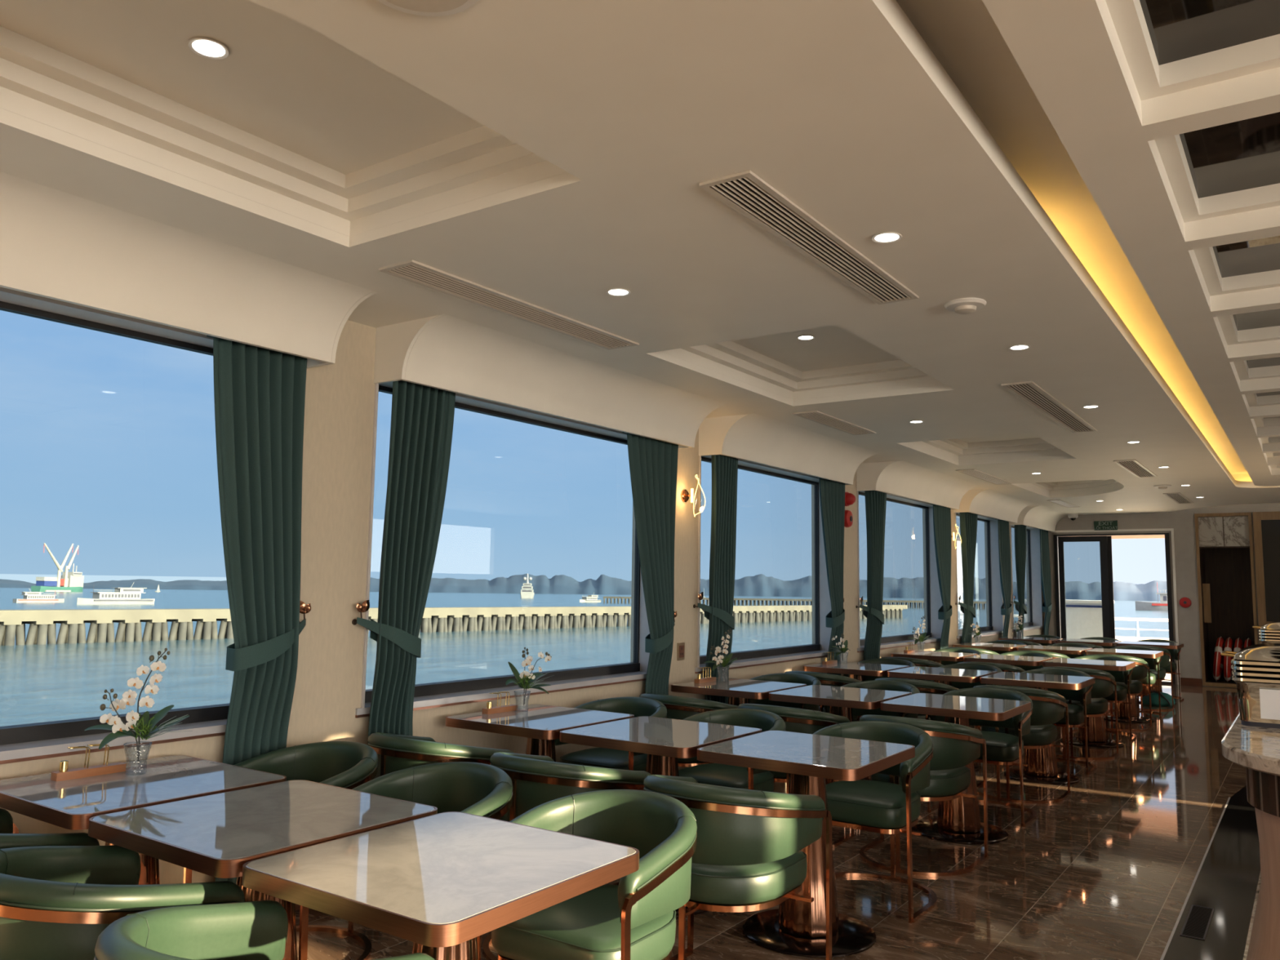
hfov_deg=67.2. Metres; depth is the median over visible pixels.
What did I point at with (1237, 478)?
trim
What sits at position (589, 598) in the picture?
tour boat
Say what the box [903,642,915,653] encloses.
stand
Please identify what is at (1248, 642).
life ring
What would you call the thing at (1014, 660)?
dining table
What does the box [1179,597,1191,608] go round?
fire alarm
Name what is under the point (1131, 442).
recessed light
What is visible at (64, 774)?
stand
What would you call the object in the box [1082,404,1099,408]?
recessed light
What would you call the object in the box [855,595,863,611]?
curtain hook
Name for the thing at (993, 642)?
barrel chair
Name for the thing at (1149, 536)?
canopy
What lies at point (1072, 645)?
barrel chair
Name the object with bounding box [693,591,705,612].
curtain hook
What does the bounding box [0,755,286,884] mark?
dining table
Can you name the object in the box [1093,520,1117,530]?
exit sign
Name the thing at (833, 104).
ceiling
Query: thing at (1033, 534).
window
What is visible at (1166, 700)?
shoulder bag
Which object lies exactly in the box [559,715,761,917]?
dining table
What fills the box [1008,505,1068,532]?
trim
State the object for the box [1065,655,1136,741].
barrel chair
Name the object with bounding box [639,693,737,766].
barrel chair
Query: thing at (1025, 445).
ceiling
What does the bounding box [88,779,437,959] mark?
dining table
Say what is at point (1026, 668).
barrel chair
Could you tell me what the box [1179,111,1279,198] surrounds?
ceiling panel
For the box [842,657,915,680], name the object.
barrel chair
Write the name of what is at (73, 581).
cargo ship
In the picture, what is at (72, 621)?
concrete pier
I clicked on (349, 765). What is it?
barrel chair
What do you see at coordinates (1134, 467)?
ceiling vent
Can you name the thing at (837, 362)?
ceiling
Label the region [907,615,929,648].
orchid spray
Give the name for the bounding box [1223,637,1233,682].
life ring
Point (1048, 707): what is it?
barrel chair
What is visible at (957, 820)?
dining table
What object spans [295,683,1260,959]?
floor
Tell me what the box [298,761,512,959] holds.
barrel chair
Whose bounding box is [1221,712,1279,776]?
countertop
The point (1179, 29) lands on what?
ceiling panel
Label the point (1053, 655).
barrel chair
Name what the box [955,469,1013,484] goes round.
ceiling vent
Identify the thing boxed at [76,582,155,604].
tour boat
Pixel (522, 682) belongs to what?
orchid spray
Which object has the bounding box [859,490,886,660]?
curtain
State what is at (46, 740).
window
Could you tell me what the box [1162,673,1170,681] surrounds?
floor
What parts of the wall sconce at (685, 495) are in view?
wall plate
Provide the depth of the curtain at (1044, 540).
15.71 m
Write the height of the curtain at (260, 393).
2.360 m
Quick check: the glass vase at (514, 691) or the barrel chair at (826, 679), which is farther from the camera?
the barrel chair at (826, 679)
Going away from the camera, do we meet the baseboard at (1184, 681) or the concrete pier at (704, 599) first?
the baseboard at (1184, 681)
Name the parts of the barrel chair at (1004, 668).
backrest, rail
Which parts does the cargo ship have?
crane post, crane post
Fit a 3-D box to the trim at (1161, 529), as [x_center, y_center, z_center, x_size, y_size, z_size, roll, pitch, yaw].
[7.571,1.992,15.425,1.795,2.400,0.020,-3,-7,35]
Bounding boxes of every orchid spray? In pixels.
[84,648,194,764]
[505,647,553,705]
[703,628,739,677]
[831,633,849,661]
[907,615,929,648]
[969,622,982,641]
[1011,613,1025,631]
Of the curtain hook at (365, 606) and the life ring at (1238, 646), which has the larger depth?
the life ring at (1238, 646)
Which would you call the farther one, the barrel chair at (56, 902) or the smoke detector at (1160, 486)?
the smoke detector at (1160, 486)
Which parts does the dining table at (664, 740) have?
plate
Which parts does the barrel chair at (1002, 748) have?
leg, backrest, seat frame, leg, seat, leg, rail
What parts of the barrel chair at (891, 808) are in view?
leg, backrest, seat, seat frame, leg, leg, rail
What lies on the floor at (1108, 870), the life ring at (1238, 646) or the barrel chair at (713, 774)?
the barrel chair at (713, 774)
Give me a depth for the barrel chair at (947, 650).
10.70 m
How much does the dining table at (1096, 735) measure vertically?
0.750 m
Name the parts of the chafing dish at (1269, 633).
handle, lid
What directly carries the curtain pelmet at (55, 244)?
attached to the wall at (340, 396)
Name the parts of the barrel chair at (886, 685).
leg, backrest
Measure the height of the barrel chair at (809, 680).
0.765 m
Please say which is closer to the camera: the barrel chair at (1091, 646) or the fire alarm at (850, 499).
the fire alarm at (850, 499)
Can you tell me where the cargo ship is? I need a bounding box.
[31,542,84,591]
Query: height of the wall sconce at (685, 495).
0.308 m
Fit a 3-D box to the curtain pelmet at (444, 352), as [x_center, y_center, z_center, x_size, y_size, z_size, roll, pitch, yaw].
[-0.343,-0.506,5.635,0.468,0.305,2.640,-3,-7,35]
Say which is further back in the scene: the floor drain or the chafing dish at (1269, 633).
the chafing dish at (1269, 633)
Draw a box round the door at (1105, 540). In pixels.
[1053,533,1175,684]
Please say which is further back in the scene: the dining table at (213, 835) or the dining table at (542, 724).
the dining table at (542, 724)
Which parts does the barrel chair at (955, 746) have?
leg, seat, backrest, seat frame, rail, leg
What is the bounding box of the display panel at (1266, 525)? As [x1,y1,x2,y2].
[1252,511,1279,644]
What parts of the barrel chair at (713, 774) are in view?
seat, leg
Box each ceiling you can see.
[0,0,567,236]
[0,0,1279,515]
[660,324,943,399]
[895,0,1248,474]
[908,433,1068,461]
[1018,479,1122,494]
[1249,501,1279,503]
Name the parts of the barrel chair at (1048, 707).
leg, seat, backrest, seat frame, rail, leg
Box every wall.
[0,287,1044,884]
[1048,502,1279,688]
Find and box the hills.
[0,573,1167,600]
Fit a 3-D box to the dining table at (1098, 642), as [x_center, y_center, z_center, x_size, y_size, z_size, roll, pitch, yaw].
[6.011,2.527,12.886,0.704,0.750,0.710,-3,-7,35]
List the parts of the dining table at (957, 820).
plate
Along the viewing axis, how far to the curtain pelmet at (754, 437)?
7.64 m
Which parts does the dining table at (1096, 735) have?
plate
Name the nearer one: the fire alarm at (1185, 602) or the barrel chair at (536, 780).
the barrel chair at (536, 780)
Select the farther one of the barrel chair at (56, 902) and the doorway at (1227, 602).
the doorway at (1227, 602)
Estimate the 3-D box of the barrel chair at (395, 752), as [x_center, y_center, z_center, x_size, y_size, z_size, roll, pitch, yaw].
[-0.931,1.499,4.282,0.600,0.765,0.572,-4,-8,36]
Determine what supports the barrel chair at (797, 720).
on the floor at (1108, 870)
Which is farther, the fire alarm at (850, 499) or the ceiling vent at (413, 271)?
the fire alarm at (850, 499)
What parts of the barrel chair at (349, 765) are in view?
leg, backrest, leg, rail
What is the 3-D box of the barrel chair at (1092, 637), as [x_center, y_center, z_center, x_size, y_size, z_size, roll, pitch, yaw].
[6.391,2.583,13.418,0.600,0.765,0.572,-3,-7,34]
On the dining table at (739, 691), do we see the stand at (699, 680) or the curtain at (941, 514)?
the stand at (699, 680)
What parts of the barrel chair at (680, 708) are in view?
backrest, rail, seat, seat frame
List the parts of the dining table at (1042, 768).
plate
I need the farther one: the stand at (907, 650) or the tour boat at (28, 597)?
the tour boat at (28, 597)
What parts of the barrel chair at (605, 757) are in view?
seat, leg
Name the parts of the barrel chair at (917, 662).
rail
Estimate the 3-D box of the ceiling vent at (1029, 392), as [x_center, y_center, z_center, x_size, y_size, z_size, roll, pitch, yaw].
[2.837,-0.475,6.587,0.175,0.010,2.090,-3,-7,35]
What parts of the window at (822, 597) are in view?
sill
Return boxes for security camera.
[1067,513,1078,520]
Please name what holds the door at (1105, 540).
in the wall at (1183, 522)
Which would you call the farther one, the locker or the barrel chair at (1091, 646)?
the locker
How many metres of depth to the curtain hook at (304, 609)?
4.24 m
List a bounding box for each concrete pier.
[0,604,907,645]
[603,596,1014,608]
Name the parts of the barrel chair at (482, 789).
leg, backrest, leg, rail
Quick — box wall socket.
[676,642,684,660]
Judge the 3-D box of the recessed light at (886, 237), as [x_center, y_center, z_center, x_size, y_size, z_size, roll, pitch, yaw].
[0.865,-0.850,3.376,0.104,0.007,0.104,-3,-7,35]
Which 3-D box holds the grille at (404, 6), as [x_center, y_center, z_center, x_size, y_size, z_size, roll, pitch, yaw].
[-0.448,-1.011,1.953,0.220,0.003,0.220,-3,-7,35]
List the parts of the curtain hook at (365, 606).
wall plate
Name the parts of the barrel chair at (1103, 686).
leg, backrest, seat, seat frame, rail, leg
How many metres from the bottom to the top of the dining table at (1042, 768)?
0.750 m
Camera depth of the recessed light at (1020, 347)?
4.88 m
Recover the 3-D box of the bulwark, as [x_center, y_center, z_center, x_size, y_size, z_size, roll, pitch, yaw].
[10.997,3.408,19.078,7.600,0.500,0.120,-3,-7,35]
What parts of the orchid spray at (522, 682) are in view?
stem, stem, fern blade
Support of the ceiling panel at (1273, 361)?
attached to the ceiling at (833, 104)
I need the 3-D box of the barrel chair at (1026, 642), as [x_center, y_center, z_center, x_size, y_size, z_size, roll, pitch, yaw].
[4.989,2.487,12.716,0.600,0.765,0.572,-4,-8,36]
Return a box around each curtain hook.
[299,600,311,624]
[351,600,371,631]
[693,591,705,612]
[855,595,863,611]
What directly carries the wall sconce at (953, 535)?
attached to the wall at (340, 396)
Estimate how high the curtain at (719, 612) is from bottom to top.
2.360 m
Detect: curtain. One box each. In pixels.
[206,334,306,884]
[356,380,455,744]
[622,431,678,695]
[697,454,737,703]
[816,476,844,675]
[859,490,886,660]
[930,503,952,648]
[958,511,977,643]
[995,518,1012,637]
[1013,524,1026,636]
[1036,528,1051,635]
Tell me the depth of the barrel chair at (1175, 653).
12.75 m
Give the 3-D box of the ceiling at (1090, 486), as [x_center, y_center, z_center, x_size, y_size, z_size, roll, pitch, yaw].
[5.380,-0.018,11.841,1.295,0.190,2.250,-3,-7,35]
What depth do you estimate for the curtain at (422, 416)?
4.67 m
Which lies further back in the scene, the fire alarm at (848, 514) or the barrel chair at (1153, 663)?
the barrel chair at (1153, 663)
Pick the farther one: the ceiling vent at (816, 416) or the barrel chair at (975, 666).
the barrel chair at (975, 666)
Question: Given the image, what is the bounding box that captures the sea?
[0,587,1168,726]
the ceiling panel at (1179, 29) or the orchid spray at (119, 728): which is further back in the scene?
the orchid spray at (119, 728)
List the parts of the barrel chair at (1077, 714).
backrest, leg, seat frame, seat, leg, rail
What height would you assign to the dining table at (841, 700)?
0.750 m
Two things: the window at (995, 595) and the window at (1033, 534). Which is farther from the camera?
the window at (1033, 534)
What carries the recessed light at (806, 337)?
in the ceiling at (837, 362)
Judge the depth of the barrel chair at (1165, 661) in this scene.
11.69 m
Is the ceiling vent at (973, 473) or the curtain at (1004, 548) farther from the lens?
the curtain at (1004, 548)
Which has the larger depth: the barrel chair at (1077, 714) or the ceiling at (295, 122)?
the barrel chair at (1077, 714)
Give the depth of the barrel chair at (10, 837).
2.74 m
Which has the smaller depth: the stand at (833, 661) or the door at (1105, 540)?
the stand at (833, 661)
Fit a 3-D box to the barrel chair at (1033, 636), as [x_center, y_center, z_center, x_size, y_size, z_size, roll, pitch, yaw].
[5.768,2.620,13.849,0.600,0.765,0.572,-4,-8,37]
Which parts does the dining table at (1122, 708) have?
plate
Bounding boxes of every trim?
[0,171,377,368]
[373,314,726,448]
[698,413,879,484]
[856,460,981,510]
[884,0,1253,484]
[953,488,1035,523]
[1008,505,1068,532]
[1051,528,1180,684]
[1160,796,1230,959]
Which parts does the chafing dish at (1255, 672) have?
handle, lid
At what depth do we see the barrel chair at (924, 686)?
6.99 m
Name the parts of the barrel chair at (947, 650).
backrest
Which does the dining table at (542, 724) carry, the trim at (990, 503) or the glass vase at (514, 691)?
the glass vase at (514, 691)
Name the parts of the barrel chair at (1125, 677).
backrest, leg, seat, seat frame, leg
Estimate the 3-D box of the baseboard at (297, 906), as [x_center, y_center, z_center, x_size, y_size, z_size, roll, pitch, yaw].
[0.689,2.184,7.295,0.012,0.090,21.100,-3,-7,35]
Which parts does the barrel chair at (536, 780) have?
leg, backrest, rail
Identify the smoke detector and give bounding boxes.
[944,297,986,314]
[1153,484,1171,488]
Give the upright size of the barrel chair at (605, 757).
0.765 m
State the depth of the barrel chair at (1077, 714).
7.78 m
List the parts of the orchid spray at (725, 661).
stem, fern blade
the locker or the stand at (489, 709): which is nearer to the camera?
the stand at (489, 709)
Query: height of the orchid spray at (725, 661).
0.340 m
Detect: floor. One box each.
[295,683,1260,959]
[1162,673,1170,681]
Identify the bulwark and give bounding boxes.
[1115,635,1168,641]
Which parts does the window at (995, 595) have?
sill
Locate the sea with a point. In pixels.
(46, 682)
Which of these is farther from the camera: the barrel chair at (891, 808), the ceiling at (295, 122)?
the barrel chair at (891, 808)
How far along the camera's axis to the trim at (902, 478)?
10.14 m
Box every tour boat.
[13,589,64,602]
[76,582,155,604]
[579,592,600,602]
[1135,582,1168,610]
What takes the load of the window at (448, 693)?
in the wall at (340, 396)
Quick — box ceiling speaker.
[377,0,477,16]
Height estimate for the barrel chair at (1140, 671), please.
0.765 m
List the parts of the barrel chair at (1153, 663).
backrest, leg, seat, seat frame, leg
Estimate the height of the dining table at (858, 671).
0.750 m
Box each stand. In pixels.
[50,743,126,781]
[482,691,517,714]
[694,666,715,683]
[822,652,837,664]
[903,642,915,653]
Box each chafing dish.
[1220,643,1279,728]
[1252,621,1279,643]
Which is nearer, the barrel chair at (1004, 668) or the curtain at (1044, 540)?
the barrel chair at (1004, 668)
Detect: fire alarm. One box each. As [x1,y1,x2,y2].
[844,510,853,527]
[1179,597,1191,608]
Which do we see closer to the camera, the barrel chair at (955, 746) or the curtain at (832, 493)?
the barrel chair at (955, 746)
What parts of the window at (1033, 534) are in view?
sill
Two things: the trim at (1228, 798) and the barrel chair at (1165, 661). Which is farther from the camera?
the barrel chair at (1165, 661)
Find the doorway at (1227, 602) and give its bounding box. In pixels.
[1194,512,1257,687]
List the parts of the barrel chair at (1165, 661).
leg, backrest, seat, rail, leg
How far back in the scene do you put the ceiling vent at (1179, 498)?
12.68 m
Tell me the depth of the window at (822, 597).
8.62 m
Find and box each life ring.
[1213,636,1224,681]
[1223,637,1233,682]
[1233,637,1243,652]
[1244,637,1252,648]
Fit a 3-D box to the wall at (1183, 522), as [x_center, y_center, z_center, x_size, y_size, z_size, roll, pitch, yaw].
[10.081,1.626,13.783,8.500,2.850,0.100,-3,-7,35]
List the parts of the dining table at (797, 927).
plate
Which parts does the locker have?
lid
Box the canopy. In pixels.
[1093,534,1164,538]
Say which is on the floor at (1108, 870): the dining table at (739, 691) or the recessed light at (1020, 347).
the dining table at (739, 691)
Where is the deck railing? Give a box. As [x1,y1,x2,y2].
[1013,614,1168,637]
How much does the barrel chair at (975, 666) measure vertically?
0.765 m
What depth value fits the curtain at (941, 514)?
11.40 m
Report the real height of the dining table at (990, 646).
0.750 m
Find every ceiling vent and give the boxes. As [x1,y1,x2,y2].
[377,259,639,350]
[698,169,919,304]
[791,410,875,435]
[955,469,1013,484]
[1001,381,1097,432]
[1047,499,1079,507]
[1113,459,1157,477]
[1163,492,1193,503]
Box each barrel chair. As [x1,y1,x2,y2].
[0,808,99,848]
[0,844,244,959]
[93,900,435,959]
[183,741,377,959]
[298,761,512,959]
[367,732,514,778]
[482,751,650,959]
[490,789,697,959]
[555,697,666,771]
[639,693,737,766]
[643,774,831,959]
[677,708,786,791]
[728,672,821,711]
[737,703,854,848]
[785,671,862,721]
[786,720,937,923]
[819,680,922,802]
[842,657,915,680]
[859,714,988,875]
[875,677,958,719]
[882,657,943,680]
[924,662,1002,730]
[925,687,1036,826]
[926,648,982,726]
[945,647,999,654]
[957,662,1025,728]
[973,684,1071,803]
[984,640,1026,653]
[997,640,1041,645]
[999,651,1051,671]
[1009,667,1096,774]
[1013,650,1070,658]
[1025,635,1061,645]
[1040,666,1119,759]
[1047,643,1091,658]
[1055,642,1109,703]
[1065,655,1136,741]
[1080,636,1119,648]
[1087,653,1152,731]
[1107,646,1164,718]
[1117,644,1173,711]
[1136,639,1183,701]
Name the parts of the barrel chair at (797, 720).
seat, backrest, seat frame, rail, leg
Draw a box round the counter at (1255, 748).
[1221,712,1279,959]
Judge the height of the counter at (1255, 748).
0.900 m
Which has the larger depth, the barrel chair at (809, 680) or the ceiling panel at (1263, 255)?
the barrel chair at (809, 680)
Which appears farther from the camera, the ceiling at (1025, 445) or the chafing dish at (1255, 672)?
the ceiling at (1025, 445)
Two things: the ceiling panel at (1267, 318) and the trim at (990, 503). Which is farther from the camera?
the trim at (990, 503)
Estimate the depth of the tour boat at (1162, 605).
419.07 m
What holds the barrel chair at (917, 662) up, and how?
on the floor at (1108, 870)
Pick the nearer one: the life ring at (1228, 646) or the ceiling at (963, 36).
the ceiling at (963, 36)
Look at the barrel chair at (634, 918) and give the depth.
2.73 m
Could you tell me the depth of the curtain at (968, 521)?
12.20 m
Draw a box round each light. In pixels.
[187,37,229,59]
[605,288,631,296]
[796,334,814,340]
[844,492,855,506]
[871,231,902,243]
[909,420,923,423]
[1008,344,1030,350]
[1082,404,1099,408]
[1126,440,1140,443]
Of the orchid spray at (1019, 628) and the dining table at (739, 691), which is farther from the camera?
the orchid spray at (1019, 628)
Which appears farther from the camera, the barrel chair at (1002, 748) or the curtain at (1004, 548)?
the curtain at (1004, 548)
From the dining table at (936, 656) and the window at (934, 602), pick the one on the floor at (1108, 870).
the dining table at (936, 656)
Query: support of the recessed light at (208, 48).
in the ceiling at (295, 122)
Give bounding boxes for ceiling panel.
[1139,0,1279,65]
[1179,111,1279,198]
[1212,235,1279,277]
[1232,308,1279,330]
[1246,356,1279,368]
[1256,391,1279,396]
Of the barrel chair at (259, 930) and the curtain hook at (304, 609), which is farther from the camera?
the curtain hook at (304, 609)
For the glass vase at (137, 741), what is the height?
0.104 m
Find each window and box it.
[0,287,229,764]
[355,382,649,717]
[695,455,831,673]
[857,490,943,652]
[955,512,1003,639]
[1009,524,1043,632]
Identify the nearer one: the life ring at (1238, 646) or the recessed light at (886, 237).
the recessed light at (886, 237)
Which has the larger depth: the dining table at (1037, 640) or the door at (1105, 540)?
the door at (1105, 540)
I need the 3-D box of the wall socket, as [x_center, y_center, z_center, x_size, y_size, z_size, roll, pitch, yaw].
[0.291,1.210,6.805,0.012,0.120,0.090,-3,-7,35]
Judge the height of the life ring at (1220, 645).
0.684 m
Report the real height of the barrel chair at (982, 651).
0.765 m
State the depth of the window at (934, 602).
11.63 m
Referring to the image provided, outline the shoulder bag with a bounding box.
[1142,690,1175,706]
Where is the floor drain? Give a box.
[1179,904,1214,940]
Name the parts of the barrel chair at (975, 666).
backrest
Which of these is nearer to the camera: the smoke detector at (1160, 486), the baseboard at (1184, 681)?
the smoke detector at (1160, 486)
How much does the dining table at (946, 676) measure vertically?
0.750 m
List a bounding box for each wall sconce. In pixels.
[680,474,705,515]
[951,524,961,548]
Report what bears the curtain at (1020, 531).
hanging from the trim
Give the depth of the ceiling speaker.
2.04 m
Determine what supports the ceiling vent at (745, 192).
in the ceiling at (833, 104)
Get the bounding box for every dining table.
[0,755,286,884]
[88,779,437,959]
[241,811,639,959]
[445,704,634,761]
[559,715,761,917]
[671,677,806,706]
[697,730,915,957]
[768,684,911,784]
[803,661,909,721]
[880,693,1031,844]
[887,666,997,770]
[890,650,977,663]
[952,642,1026,652]
[963,653,1053,666]
[979,671,1094,784]
[998,635,1062,643]
[1016,644,1092,654]
[1042,657,1135,747]
[1055,638,1121,646]
[1084,648,1163,722]
[1115,640,1183,703]
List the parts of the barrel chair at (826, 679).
backrest, rail, seat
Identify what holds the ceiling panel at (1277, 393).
attached to the ceiling at (833, 104)
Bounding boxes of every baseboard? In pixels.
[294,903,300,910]
[1180,677,1202,686]
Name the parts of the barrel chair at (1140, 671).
leg, backrest, seat, seat frame, rail, leg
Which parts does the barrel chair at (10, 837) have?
leg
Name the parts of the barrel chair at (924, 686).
seat, rail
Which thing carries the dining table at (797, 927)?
on the floor at (1108, 870)
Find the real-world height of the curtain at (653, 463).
2.360 m
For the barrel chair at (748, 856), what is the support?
on the floor at (1108, 870)
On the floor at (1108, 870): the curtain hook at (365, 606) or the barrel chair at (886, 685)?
the barrel chair at (886, 685)
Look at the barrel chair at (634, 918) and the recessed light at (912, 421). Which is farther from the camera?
the recessed light at (912, 421)
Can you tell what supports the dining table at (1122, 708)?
on the floor at (1108, 870)
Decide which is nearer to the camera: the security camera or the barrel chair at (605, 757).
the barrel chair at (605, 757)
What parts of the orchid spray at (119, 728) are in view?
stem, stem, fern blade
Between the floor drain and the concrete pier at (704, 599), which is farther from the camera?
the concrete pier at (704, 599)
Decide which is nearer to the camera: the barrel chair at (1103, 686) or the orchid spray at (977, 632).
the barrel chair at (1103, 686)
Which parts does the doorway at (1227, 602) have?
panel, marble panel, rail, marble panel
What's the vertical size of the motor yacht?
19.400 m
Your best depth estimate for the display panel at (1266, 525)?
14.27 m
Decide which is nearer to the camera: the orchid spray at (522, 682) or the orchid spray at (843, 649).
the orchid spray at (522, 682)
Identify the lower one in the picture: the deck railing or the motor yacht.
the deck railing
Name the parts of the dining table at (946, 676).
plate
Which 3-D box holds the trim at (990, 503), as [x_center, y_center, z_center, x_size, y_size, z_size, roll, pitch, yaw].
[4.831,0.360,13.022,0.468,0.305,2.380,-3,-7,35]
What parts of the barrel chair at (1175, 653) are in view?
backrest, seat, leg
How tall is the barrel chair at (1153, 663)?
0.765 m
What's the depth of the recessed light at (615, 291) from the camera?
4.06 m
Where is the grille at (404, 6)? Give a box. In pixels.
[386,0,468,12]
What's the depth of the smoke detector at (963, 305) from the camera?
4.12 m
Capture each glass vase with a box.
[123,741,152,775]
[514,690,530,711]
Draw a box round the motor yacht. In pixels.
[520,573,534,598]
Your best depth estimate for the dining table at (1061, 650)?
11.05 m
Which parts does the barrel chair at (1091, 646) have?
backrest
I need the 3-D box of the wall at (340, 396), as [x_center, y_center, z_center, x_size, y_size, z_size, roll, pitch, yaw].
[0.642,0.847,7.546,0.220,2.800,21.200,-3,-7,35]
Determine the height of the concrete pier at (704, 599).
3.600 m
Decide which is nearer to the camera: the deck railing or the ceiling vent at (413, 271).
the ceiling vent at (413, 271)
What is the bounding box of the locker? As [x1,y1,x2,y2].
[1024,599,1102,639]
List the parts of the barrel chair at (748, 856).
leg, leg, backrest, rail, seat frame, seat, leg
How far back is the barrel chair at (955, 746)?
4.93 m
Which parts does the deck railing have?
rail, post, rail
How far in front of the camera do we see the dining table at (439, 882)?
2.26 m
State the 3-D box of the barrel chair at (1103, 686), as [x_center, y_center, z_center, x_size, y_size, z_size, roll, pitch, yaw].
[3.834,2.017,8.478,0.600,0.765,0.572,-3,-7,33]
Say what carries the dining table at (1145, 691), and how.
on the floor at (1108, 870)
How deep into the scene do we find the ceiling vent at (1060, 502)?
13.73 m

